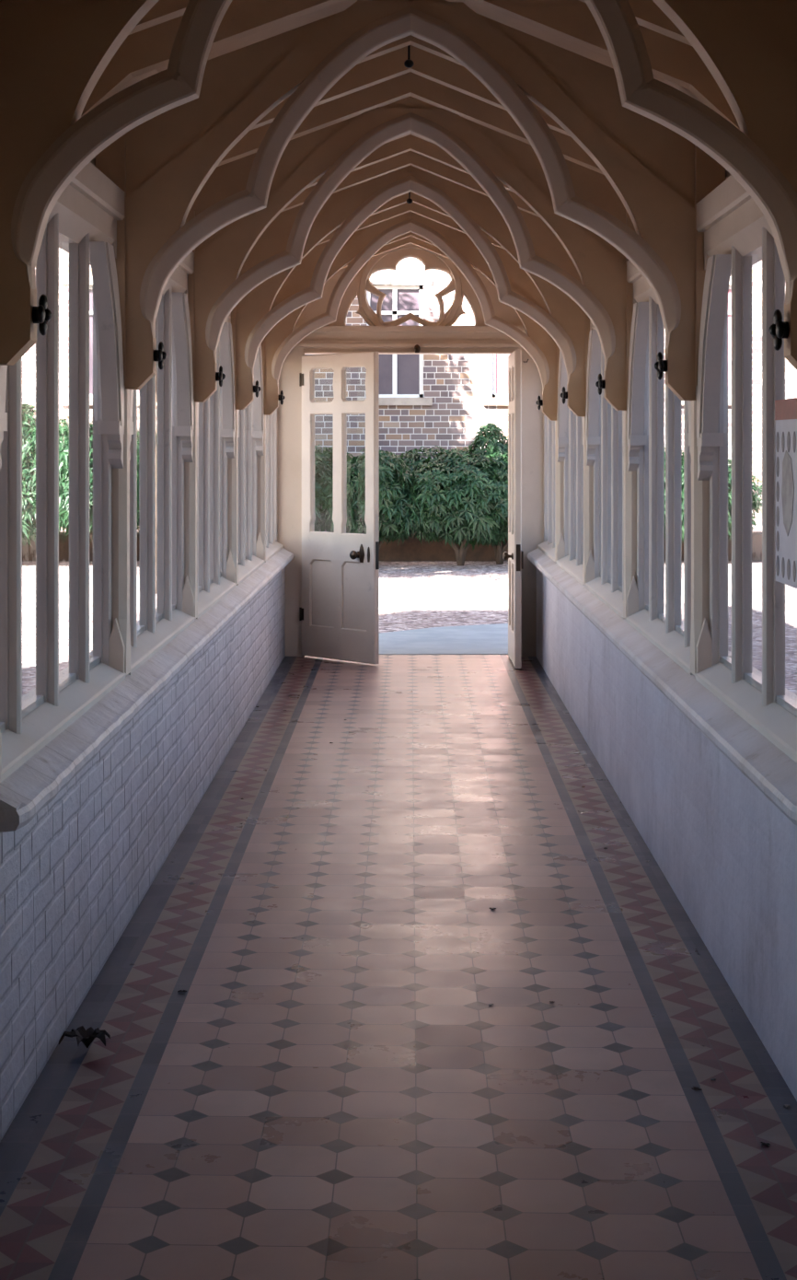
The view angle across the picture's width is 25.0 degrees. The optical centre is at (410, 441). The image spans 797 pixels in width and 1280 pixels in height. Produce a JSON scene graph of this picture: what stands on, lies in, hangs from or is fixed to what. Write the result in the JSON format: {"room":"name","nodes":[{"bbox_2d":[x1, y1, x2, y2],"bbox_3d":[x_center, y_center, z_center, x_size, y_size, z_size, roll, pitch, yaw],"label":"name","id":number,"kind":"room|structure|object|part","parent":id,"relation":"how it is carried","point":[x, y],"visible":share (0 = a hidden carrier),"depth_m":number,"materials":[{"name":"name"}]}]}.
{"room":"covered walkway","nodes":[
{"label":"covered walkway","id":0,"kind":"room"},
{"bbox_2d":[0,568,284,1141],"bbox_3d":[-0.950,1.164,5.500,0.200,0.772,13.400,0,0,0],"label":"wall","id":1,"kind":"structure","parent":0,"point":[73,878],"depth_m":5.01,"materials":[{"name":"white paint"}]},
{"bbox_2d":[0,156,126,782],"bbox_3d":[-0.929,-0.079,4.585,0.142,1.738,1.750,0,0,0],"label":"window","id":2,"kind":"structure","parent":1,"relation":"in","point":[89,208],"depth_m":4.59,"materials":[{"name":"paint"}]},
{"bbox_3d":[-0.931,-0.711,4.585,0.138,0.085,1.650,0,0,0],"label":"wall plate","id":3,"kind":"part","parent":2,"relation":"part of","materials":[{"name":"beige paint"}]},
{"bbox_2d":[89,251,195,674],"bbox_3d":[-0.929,-0.079,6.325,0.142,1.738,1.730,0,0,0],"label":"window","id":4,"kind":"structure","parent":1,"relation":"in","point":[155,629],"depth_m":6.73,"materials":[{"name":"paint"}]},
{"bbox_3d":[-0.931,-0.711,6.325,0.138,0.085,1.630,0,0,0],"label":"wall plate","id":5,"kind":"part","parent":4,"relation":"part of","materials":[{"name":"beige paint"}]},
{"bbox_2d":[0,547,293,832],"bbox_3d":[-0.867,0.750,7.895,0.165,0.090,8.470,0,0,0],"label":"window sill","id":6,"kind":"structure","parent":1,"relation":"on","point":[37,782],"depth_m":4.86,"materials":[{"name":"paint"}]},
{"bbox_2d":[0,0,796,779],"bbox_3d":[0.000,-0.338,3.861,1.916,2.085,0.449,0,0,0],"label":"truss","id":7,"kind":"object","parent":6,"relation":"on","point":[53,53],"visible":1,"depth_m":3.68,"materials":[{"name":"beige paint"}]},
{"bbox_3d":[-0.908,0.268,3.710,0.100,0.875,0.100,0,0,0],"label":"post","id":8,"kind":"part","parent":7,"relation":"part of","materials":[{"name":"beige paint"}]},
{"bbox_2d":[89,0,732,674],"bbox_3d":[0.000,-0.338,5.460,1.916,2.085,0.750,0,0,0],"label":"truss","id":9,"kind":"object","parent":6,"relation":"on","point":[161,166],"visible":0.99,"depth_m":5.43,"materials":[{"name":"paint"}]},
{"bbox_3d":[-0.908,0.268,5.460,0.100,0.875,0.100,0,0,0],"label":"post","id":10,"kind":"part","parent":9,"relation":"part of","materials":[{"name":"beige paint"}]},
{"bbox_3d":[0.908,0.268,5.460,0.100,0.875,0.100,0,0,0],"label":"post","id":11,"kind":"part","parent":9,"relation":"part of","materials":[{"name":"beige paint"}]},
{"bbox_2d":[172,96,649,619],"bbox_3d":[0.000,-0.338,7.190,1.916,2.085,0.750,0,0,0],"label":"truss","id":12,"kind":"object","parent":6,"relation":"on","point":[605,295],"visible":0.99,"depth_m":7.16,"materials":[{"name":"paint"}]},
{"bbox_3d":[-0.908,0.268,7.190,0.100,0.875,0.100,0,0,0],"label":"post","id":13,"kind":"part","parent":12,"relation":"part of","materials":[{"name":"beige paint"}]},
{"bbox_3d":[0.908,0.268,7.190,0.100,0.875,0.100,0,0,0],"label":"post","id":14,"kind":"part","parent":12,"relation":"part of","materials":[{"name":"beige paint"}]},
{"bbox_2d":[220,164,601,584],"bbox_3d":[0.000,-0.338,8.890,1.916,2.085,0.750,0,0,0],"label":"truss","id":15,"kind":"object","parent":6,"relation":"on","point":[252,319],"visible":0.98,"depth_m":8.86,"materials":[{"name":"paint"}]},
{"bbox_3d":[-0.908,0.268,8.890,0.100,0.875,0.100,0,0,0],"label":"post","id":16,"kind":"part","parent":15,"relation":"part of","materials":[{"name":"beige paint"}]},
{"bbox_3d":[0.908,0.268,8.890,0.100,0.875,0.100,0,0,0],"label":"post","id":17,"kind":"part","parent":15,"relation":"part of","materials":[{"name":"beige paint"}]},
{"bbox_2d":[252,211,569,561],"bbox_3d":[0.000,-0.338,10.600,1.916,2.085,0.750,0,0,0],"label":"truss","id":18,"kind":"object","parent":6,"relation":"on","point":[364,243],"visible":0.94,"depth_m":10.57,"materials":[{"name":"paint"}]},
{"bbox_3d":[-0.908,0.268,10.600,0.100,0.875,0.100,0,0,0],"label":"post","id":19,"kind":"part","parent":18,"relation":"part of","materials":[{"name":"beige paint"}]},
{"bbox_3d":[0.908,0.268,10.600,0.100,0.875,0.100,0,0,0],"label":"post","id":20,"kind":"part","parent":18,"relation":"part of","materials":[{"name":"beige paint"}]},
{"bbox_2d":[196,313,236,618],"bbox_3d":[-0.929,-0.079,8.040,0.142,1.738,1.700,0,0,0],"label":"window","id":21,"kind":"structure","parent":1,"relation":"in","point":[213,585],"depth_m":8.35,"materials":[{"name":"paint"}]},
{"bbox_3d":[-0.928,0.024,8.252,0.003,1.283,0.385,0,0,0],"label":"pane","id":22,"kind":"part","parent":21,"relation":"part of","materials":[{"name":"clear glass"}]},
{"bbox_3d":[-0.928,0.024,8.652,0.003,1.283,0.335,0,0,0],"label":"pane","id":23,"kind":"part","parent":21,"relation":"part of","materials":[{"name":"clear glass"}]},
{"bbox_2d":[236,400,264,585],"bbox_3d":[-0.929,-0.079,9.745,0.142,1.738,1.710,0,0,0],"label":"window","id":24,"kind":"structure","parent":1,"relation":"in","point":[249,563],"depth_m":10.13,"materials":[{"name":"paint"}]},
{"bbox_3d":[-0.928,0.024,9.531,0.003,1.283,0.388,0,0,0],"label":"pane","id":25,"kind":"part","parent":24,"relation":"part of","materials":[{"name":"clear glass"}]},
{"bbox_3d":[-0.928,0.024,9.959,0.003,1.283,0.388,0,0,0],"label":"pane","id":26,"kind":"part","parent":24,"relation":"part of","materials":[{"name":"clear glass"}]},
{"bbox_2d":[264,408,283,562],"bbox_3d":[-0.929,-0.079,11.390,0.142,1.738,1.580,0,0,0],"label":"window","id":27,"kind":"structure","parent":1,"relation":"in","point":[273,546],"depth_m":11.77,"materials":[{"name":"paint"}]},
{"bbox_2d":[0,654,796,1279],"bbox_3d":[0.000,1.510,5.525,2.000,0.120,13.450,0,0,0],"label":"floor","id":28,"kind":"structure","parent":0,"point":[334,1089],"depth_m":4.35,"materials":[{"name":"tile"}]},
{"bbox_2d":[58,1025,110,1047],"bbox_3d":[-0.777,1.425,4.283,0.118,0.045,0.098,0,0,0],"label":"dry leaf","id":29,"kind":"object","parent":28,"relation":"on","point":[87,1037],"visible":1,"depth_m":4.28,"materials":[{"name":"black plant"}]},
{"bbox_2d":[760,1141,770,1146],"bbox_3d":[0.732,1.446,3.701,0.020,0.006,0.015,0,0,0],"label":"scrap","id":30,"kind":"object","parent":28,"relation":"on","point":[764,1144],"visible":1,"depth_m":3.70,"materials":[{"name":"black"}]},
{"bbox_2d":[114,0,705,174],"bbox_3d":[0.000,-1.106,5.650,2.320,0.688,13.700,0,0,0],"label":"ceiling","id":31,"kind":"structure","parent":0,"point":[335,8],"depth_m":5.55,"materials":[{"name":"beige paint"}]},
{"bbox_2d":[404,45,414,68],"bbox_3d":[-0.005,-1.323,5.980,0.032,0.154,0.032,0,0,0],"label":"ceiling hook","id":32,"kind":"object","parent":31,"relation":"hanging from","point":[409,63],"visible":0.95,"depth_m":5.97,"materials":[{"name":"black metal"}]},
{"bbox_2d":[407,191,412,203],"bbox_3d":[-0.005,-1.323,9.390,0.032,0.154,0.032,0,0,0],"label":"ceiling hook","id":33,"kind":"object","parent":31,"relation":"hanging from","point":[409,201],"visible":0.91,"depth_m":9.38,"materials":[{"name":"black metal"}]},
{"bbox_2d":[280,151,539,217],"bbox_3d":[0.000,-1.127,8.465,1.920,0.596,0.060,0,0,0],"label":"ceiling panel","id":34,"kind":"object","parent":31,"relation":"attached to","point":[410,157],"visible":0.12,"depth_m":8.43,"materials":[{"name":"beige paint"}]},
{"bbox_2d":[81,0,740,129],"bbox_3d":[0.000,-1.127,5.022,1.920,0.596,0.060,0,0,0],"label":"ceiling panel","id":35,"kind":"object","parent":31,"relation":"attached to","point":[147,50],"visible":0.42,"depth_m":4.99,"materials":[{"name":"beige paint"}]},
{"bbox_2d":[218,71,603,173],"bbox_3d":[0.000,-1.127,6.758,1.920,0.596,0.060,0,0,0],"label":"ceiling panel","id":36,"kind":"object","parent":31,"relation":"attached to","point":[409,84],"visible":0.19,"depth_m":6.73,"materials":[{"name":"beige paint"}]},
{"bbox_2d":[128,0,692,46],"bbox_3d":[0.000,-1.127,4.585,1.920,0.596,0.060,0,0,0],"label":"ceiling panel","id":37,"kind":"object","parent":31,"relation":"attached to","point":[648,14],"visible":0.09,"depth_m":4.55,"materials":[{"name":"beige paint"}]},
{"bbox_2d":[307,134,513,192],"bbox_3d":[0.000,-1.127,8.040,1.920,0.596,0.060,0,0,0],"label":"ceiling panel","id":38,"kind":"object","parent":31,"relation":"attached to","point":[409,143],"visible":0.12,"depth_m":8.01,"materials":[{"name":"beige paint"}]},
{"bbox_2d":[316,202,504,249],"bbox_3d":[0.000,-1.127,10.172,1.920,0.596,0.060,0,0,0],"label":"ceiling panel","id":39,"kind":"object","parent":31,"relation":"attached to","point":[413,207],"visible":0.12,"depth_m":10.14,"materials":[{"name":"beige paint"}]},
{"bbox_2d":[357,34,464,66],"bbox_3d":[0.000,-1.127,5.893,1.920,0.596,0.060,0,0,0],"label":"ceiling panel","id":40,"kind":"object","parent":31,"relation":"attached to","point":[410,40],"visible":0.12,"depth_m":5.86,"materials":[{"name":"beige paint"}]},
{"bbox_2d":[338,191,482,230],"bbox_3d":[0.000,-1.127,9.745,1.920,0.596,0.060,0,0,0],"label":"ceiling panel","id":41,"kind":"object","parent":31,"relation":"attached to","point":[417,199],"visible":0.06,"depth_m":9.71,"materials":[{"name":"beige paint"}]},
{"bbox_2d":[342,236,478,270],"bbox_3d":[0.000,-1.127,11.800,1.920,0.596,0.060,0,0,0],"label":"ceiling panel","id":42,"kind":"object","parent":31,"relation":"attached to","point":[410,239],"visible":0.12,"depth_m":11.77,"materials":[{"name":"beige paint"}]},
{"bbox_2d":[384,232,436,246],"bbox_3d":[0.000,-1.127,11.400,1.920,0.596,0.060,0,0,0],"label":"ceiling panel","id":43,"kind":"object","parent":31,"relation":"attached to","point":[410,234],"visible":0.12,"depth_m":11.37,"materials":[{"name":"beige paint"}]},
{"bbox_2d":[385,132,435,144],"bbox_3d":[0.000,-1.127,7.615,1.920,0.596,0.060,0,0,0],"label":"ceiling panel","id":44,"kind":"object","parent":31,"relation":"attached to","point":[410,133],"visible":0.09,"depth_m":7.63,"materials":[{"name":"beige paint"}]},
{"bbox_2d":[251,45,570,136],"bbox_3d":[0.000,-1.127,6.325,1.920,0.596,0.060,0,0,0],"label":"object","id":45,"kind":"structure","parent":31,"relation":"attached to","point":[389,65],"depth_m":6.29,"materials":[{"name":"beige paint"}]},
{"bbox_2d":[277,331,544,656],"bbox_3d":[0.000,0.338,12.210,2.000,2.225,0.140,0,0,0],"label":"wall","id":46,"kind":"structure","parent":0,"point":[288,413],"depth_m":12.14,"materials":[{"name":"beige paint"}]},
{"bbox_2d":[299,351,379,663],"bbox_3d":[-0.494,0.426,11.853,0.724,2.023,0.110,0,0,45],"label":"door","id":47,"kind":"structure","parent":46,"relation":"in","point":[339,613],"depth_m":11.85,"materials":[{"name":"paint"}]},
{"bbox_3d":[-0.577,1.008,11.981,0.246,0.455,0.018,0,0,45],"label":"panel","id":48,"kind":"part","parent":47,"relation":"part of","materials":[{"name":"paint"}]},
{"bbox_3d":[-0.357,1.008,11.763,0.246,0.455,0.018,0,0,45],"label":"panel","id":49,"kind":"part","parent":47,"relation":"part of","materials":[{"name":"paint"}]},
{"bbox_3d":[-0.361,0.735,11.688,0.060,0.060,0.064,0,0,45],"label":"knob","id":50,"kind":"part","parent":47,"relation":"part of","materials":[{"name":"black metal"}]},
{"bbox_3d":[-0.318,0.724,11.688,0.050,0.122,0.007,0,0,45],"label":"plate","id":51,"kind":"part","parent":47,"relation":"part of","materials":[{"name":"black metal"}]},
{"bbox_3d":[-0.217,0.735,11.624,0.008,0.180,0.024,0,0,45],"label":"lock plate","id":52,"kind":"part","parent":47,"relation":"part of","materials":[{"name":"black metal"}]},
{"bbox_2d":[293,325,526,656],"bbox_3d":[0.000,0.334,12.190,2.000,2.232,0.180,0,0,0],"label":"trim","id":53,"kind":"structure","parent":46,"relation":"attached to","point":[384,340],"depth_m":12.13,"materials":[{"name":"beige paint"}]},
{"bbox_2d":[295,243,523,325],"bbox_3d":[0.000,-1.026,12.212,1.960,0.667,0.076,0,0,0],"label":"window tracery","id":54,"kind":"object","parent":53,"relation":"on","point":[361,283],"visible":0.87,"depth_m":12.19,"materials":[{"name":"beige paint"}]},
{"bbox_3d":[0.000,-1.026,12.182,0.702,0.666,0.017,0,0,0],"label":"ring moulding","id":55,"kind":"part","parent":54,"relation":"part of","materials":[{"name":"beige paint"}]},
{"bbox_2d":[503,349,523,668],"bbox_3d":[0.656,0.426,11.760,0.122,2.023,0.726,0,0,0],"label":"door","id":56,"kind":"structure","parent":46,"relation":"in","point":[515,556],"depth_m":11.41,"materials":[{"name":"paint"}]},
{"bbox_3d":[0.628,0.735,11.550,0.064,0.060,0.060,0,0,0],"label":"knob","id":57,"kind":"part","parent":56,"relation":"part of","materials":[{"name":"black metal"}]},
{"bbox_2d":[414,344,420,353],"bbox_3d":[0.045,-0.628,12.102,0.044,0.060,0.045,0,0,0],"label":"door catch","id":58,"kind":"structure","parent":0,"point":[417,348],"depth_m":12.09,"materials":[{"name":"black metal"}]},
{"bbox_2d":[536,568,796,1101],"bbox_3d":[0.950,1.164,5.500,0.200,0.772,13.400,0,0,0],"label":"wall","id":59,"kind":"structure","parent":0,"point":[727,852],"depth_m":5.36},
{"bbox_2d":[537,414,557,562],"bbox_3d":[0.929,-0.061,11.390,0.142,1.702,1.580,0,0,0],"label":"window","id":60,"kind":"structure","parent":59,"relation":"in","point":[548,546],"depth_m":11.77,"materials":[{"name":"paint"}]},
{"bbox_2d":[557,407,584,585],"bbox_3d":[0.929,-0.061,9.745,0.142,1.702,1.710,0,0,0],"label":"window","id":61,"kind":"structure","parent":59,"relation":"in","point":[572,563],"depth_m":10.13,"materials":[{"name":"paint"}]},
{"bbox_3d":[0.928,0.042,9.959,0.003,1.247,0.388,0,0,0],"label":"pane","id":62,"kind":"part","parent":61,"relation":"part of","materials":[{"name":"clear glass"}]},
{"bbox_3d":[0.928,0.042,9.531,0.003,1.247,0.388,0,0,0],"label":"pane","id":63,"kind":"part","parent":61,"relation":"part of","materials":[{"name":"clear glass"}]},
{"bbox_2d":[584,319,625,618],"bbox_3d":[0.929,-0.061,8.040,0.142,1.702,1.700,0,0,0],"label":"window","id":64,"kind":"structure","parent":59,"relation":"in","point":[608,585],"depth_m":8.32,"materials":[{"name":"paint"}]},
{"bbox_3d":[0.928,0.042,8.652,0.003,1.247,0.335,0,0,0],"label":"pane","id":65,"kind":"part","parent":64,"relation":"part of","materials":[{"name":"clear glass"}]},
{"bbox_3d":[0.928,0.042,8.252,0.003,1.247,0.385,0,0,0],"label":"pane","id":66,"kind":"part","parent":64,"relation":"part of","materials":[{"name":"clear glass"}]},
{"bbox_2d":[526,547,796,826],"bbox_3d":[0.868,0.750,7.895,0.164,0.090,8.470,0,0,0],"label":"window sill","id":67,"kind":"structure","parent":59,"relation":"on","point":[768,767],"depth_m":5.14,"materials":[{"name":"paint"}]},
{"bbox_2d":[626,259,732,674],"bbox_3d":[0.929,-0.061,6.325,0.142,1.702,1.730,0,0,0],"label":"window","id":68,"kind":"structure","parent":59,"relation":"in","point":[666,629],"depth_m":6.73,"materials":[{"name":"paint"}]},
{"bbox_3d":[0.931,-0.674,6.325,0.138,0.085,1.630,0,0,0],"label":"wall plate","id":69,"kind":"part","parent":68,"relation":"part of","materials":[{"name":"beige paint"}]},
{"bbox_2d":[695,169,796,763],"bbox_3d":[0.929,-0.061,4.585,0.142,1.702,1.750,0,0,0],"label":"window","id":70,"kind":"structure","parent":59,"relation":"in","point":[731,221],"depth_m":5.00,"materials":[{"name":"paint"}]},
{"bbox_3d":[0.931,-0.674,4.585,0.138,0.085,1.650,0,0,0],"label":"wall plate","id":71,"kind":"part","parent":70,"relation":"part of","materials":[{"name":"beige paint"}]},
{"bbox_2d":[775,397,796,588],"bbox_3d":[0.923,0.122,4.344,0.005,0.455,0.372,0,0,0],"label":"notice","id":72,"kind":"object","parent":70,"relation":"attached to","point":[785,410],"visible":1,"depth_m":4.39,"materials":[{"name":"paper"}]},
{"bbox_2d":[781,450,794,535],"bbox_3d":[0.921,0.125,4.380,0.001,0.210,0.140,0,0,0],"label":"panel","id":73,"kind":"object","parent":72,"relation":"attached to","point":[787,456],"depth_m":4.38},
{"label":"outside","id":74,"kind":"structure","parent":0,"visible":0},
{"bbox_2d":[22,560,796,696],"bbox_3d":[0.000,1.615,31.750,60.000,0.270,56.500,0,0,0],"label":"ground","id":75,"kind":"structure","parent":74,"point":[413,595],"depth_m":16.54,"materials":[{"name":"grey stone"}]},
{"bbox_2d":[22,402,69,546],"bbox_3d":[-4.737,0.530,21.399,2.088,2.008,1.676,0,0,31],"label":"shrub","id":76,"kind":"object","parent":75,"relation":"on","point":[29,501],"visible":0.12,"depth_m":20.95,"materials":[{"name":"green plant"}]},
{"bbox_2d":[22,416,139,544],"bbox_3d":[-3.717,0.617,21.409,1.791,1.846,2.271,0,0,11],"label":"shrub","id":77,"kind":"object","parent":75,"relation":"on","point":[64,431],"visible":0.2,"depth_m":20.59,"materials":[{"name":"green plant"}]},
{"bbox_2d":[137,480,139,529],"bbox_3d":[-2.611,0.530,21.394,2.088,2.008,1.676,0,0,0],"label":"shrub","id":78,"kind":"object","parent":75,"relation":"on","point":[137,481],"visible":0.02,"depth_m":20.83,"materials":[{"name":"green plant"}]},
{"bbox_2d":[155,319,156,593],"bbox_3d":[-4.085,-1.805,17.020,5.331,6.577,9.093,0,0,-4],"label":"tree","id":79,"kind":"object","parent":75,"relation":"on","point":[156,320],"visible":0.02,"depth_m":17.50,"materials":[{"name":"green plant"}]},
{"bbox_2d":[314,444,353,532],"bbox_3d":[-1.441,0.778,21.687,1.454,1.498,1.843,0,0,36],"label":"shrub","id":80,"kind":"object","parent":75,"relation":"on","point":[322,473],"visible":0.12,"depth_m":21.40,"materials":[{"name":"green plant"}]},
{"bbox_2d":[314,448,436,548],"bbox_3d":[-0.465,0.792,21.595,1.424,1.467,1.806,0,0,-35],"label":"shrub","id":81,"kind":"object","parent":75,"relation":"on","point":[394,474],"visible":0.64,"depth_m":21.00,"materials":[{"name":"green plant"}]},
{"bbox_2d":[22,531,762,560],"bbox_3d":[-3.700,1.340,22.475,16.600,0.420,0.350,0,0,0],"label":"wall","id":82,"kind":"structure","parent":75,"relation":"on","point":[413,550],"depth_m":22.30,"materials":[{"name":"brown brick"}]},
{"bbox_2d":[22,247,796,531],"bbox_3d":[0.000,-3.000,24.165,28.000,9.100,0.470,0,0,0],"label":"brick building","id":83,"kind":"structure","parent":75,"relation":"on","point":[426,401],"depth_m":24.00,"materials":[{"name":"brick"}]},
{"bbox_3d":[-4.170,-0.540,24.015,1.000,0.100,0.170,0,0,0],"label":"sill","id":84,"kind":"part","parent":83,"relation":"part of","materials":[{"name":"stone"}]},
{"bbox_3d":[-4.170,-1.345,24.108,0.760,1.510,0.007,0,0,0],"label":"pane","id":85,"kind":"part","parent":83,"relation":"part of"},
{"bbox_3d":[-4.170,-1.345,24.098,0.760,1.510,0.065,0,0,0],"label":"frame","id":86,"kind":"part","parent":83,"relation":"part of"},
{"bbox_3d":[-0.210,-0.540,24.015,1.000,0.100,0.170,0,0,0],"label":"sill","id":87,"kind":"part","parent":83,"relation":"part of","materials":[{"name":"stone"}]},
{"bbox_3d":[-0.210,-1.345,24.108,0.760,1.510,0.007,0,0,0],"label":"pane","id":88,"kind":"part","parent":83,"relation":"part of","materials":[{"name":"glass"}]},
{"bbox_3d":[-0.210,-1.345,24.098,0.760,1.510,0.065,0,0,0],"label":"frame","id":89,"kind":"part","parent":83,"relation":"part of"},
{"bbox_3d":[1.470,-0.540,24.015,1.000,0.100,0.170,0,0,0],"label":"sill","id":90,"kind":"part","parent":83,"relation":"part of","materials":[{"name":"stone"}]},
{"bbox_3d":[1.470,-1.345,24.098,0.760,1.510,0.065,0,0,0],"label":"frame","id":91,"kind":"part","parent":83,"relation":"part of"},
{"bbox_3d":[1.470,-1.345,24.108,0.760,1.510,0.007,0,0,0],"label":"pane","id":92,"kind":"part","parent":83,"relation":"part of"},
{"bbox_3d":[3.980,-0.540,24.015,1.000,0.100,0.170,0,0,0],"label":"sill","id":93,"kind":"part","parent":83,"relation":"part of","materials":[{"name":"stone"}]},
{"bbox_3d":[3.980,-1.345,24.108,0.760,1.510,0.007,0,0,0],"label":"pane","id":94,"kind":"part","parent":83,"relation":"part of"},
{"bbox_3d":[3.980,-1.345,24.098,0.760,1.510,0.065,0,0,0],"label":"frame","id":95,"kind":"part","parent":83,"relation":"part of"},
{"bbox_2d":[379,623,508,649],"bbox_3d":[0.350,1.504,13.697,3.300,0.092,2.305,0,0,0],"label":"path","id":96,"kind":"structure","parent":75,"relation":"on","point":[481,636],"depth_m":13.32,"materials":[{"name":"concrete"}]},
{"bbox_2d":[379,649,508,654],"bbox_3d":[0.000,1.498,12.390,1.452,0.104,0.300,0,0,0],"label":"doorstep","id":97,"kind":"object","parent":75,"relation":"on","point":[381,651],"visible":0.07,"depth_m":12.37,"materials":[{"name":"stone"}]},
{"bbox_2d":[392,445,508,565],"bbox_3d":[0.604,0.785,21.515,1.824,1.482,1.439,0,0,-4],"label":"shrub","id":98,"kind":"object","parent":75,"relation":"on","point":[449,475],"visible":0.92,"depth_m":21.03,"materials":[{"name":"green plant"}]},
{"bbox_2d":[462,422,508,564],"bbox_3d":[1.070,0.647,21.745,1.827,1.757,1.467,0,0,0],"label":"shrub","id":99,"kind":"object","parent":75,"relation":"on","point":[494,448],"visible":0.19,"depth_m":21.54,"materials":[{"name":"green plant"}]},
{"bbox_2d":[664,450,762,542],"bbox_3d":[3.546,0.806,21.814,1.768,1.437,1.395,0,0,-33],"label":"shrub","id":100,"kind":"object","parent":75,"relation":"on","point":[755,505],"visible":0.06,"depth_m":21.47,"materials":[{"name":"green plant"}]}
]}

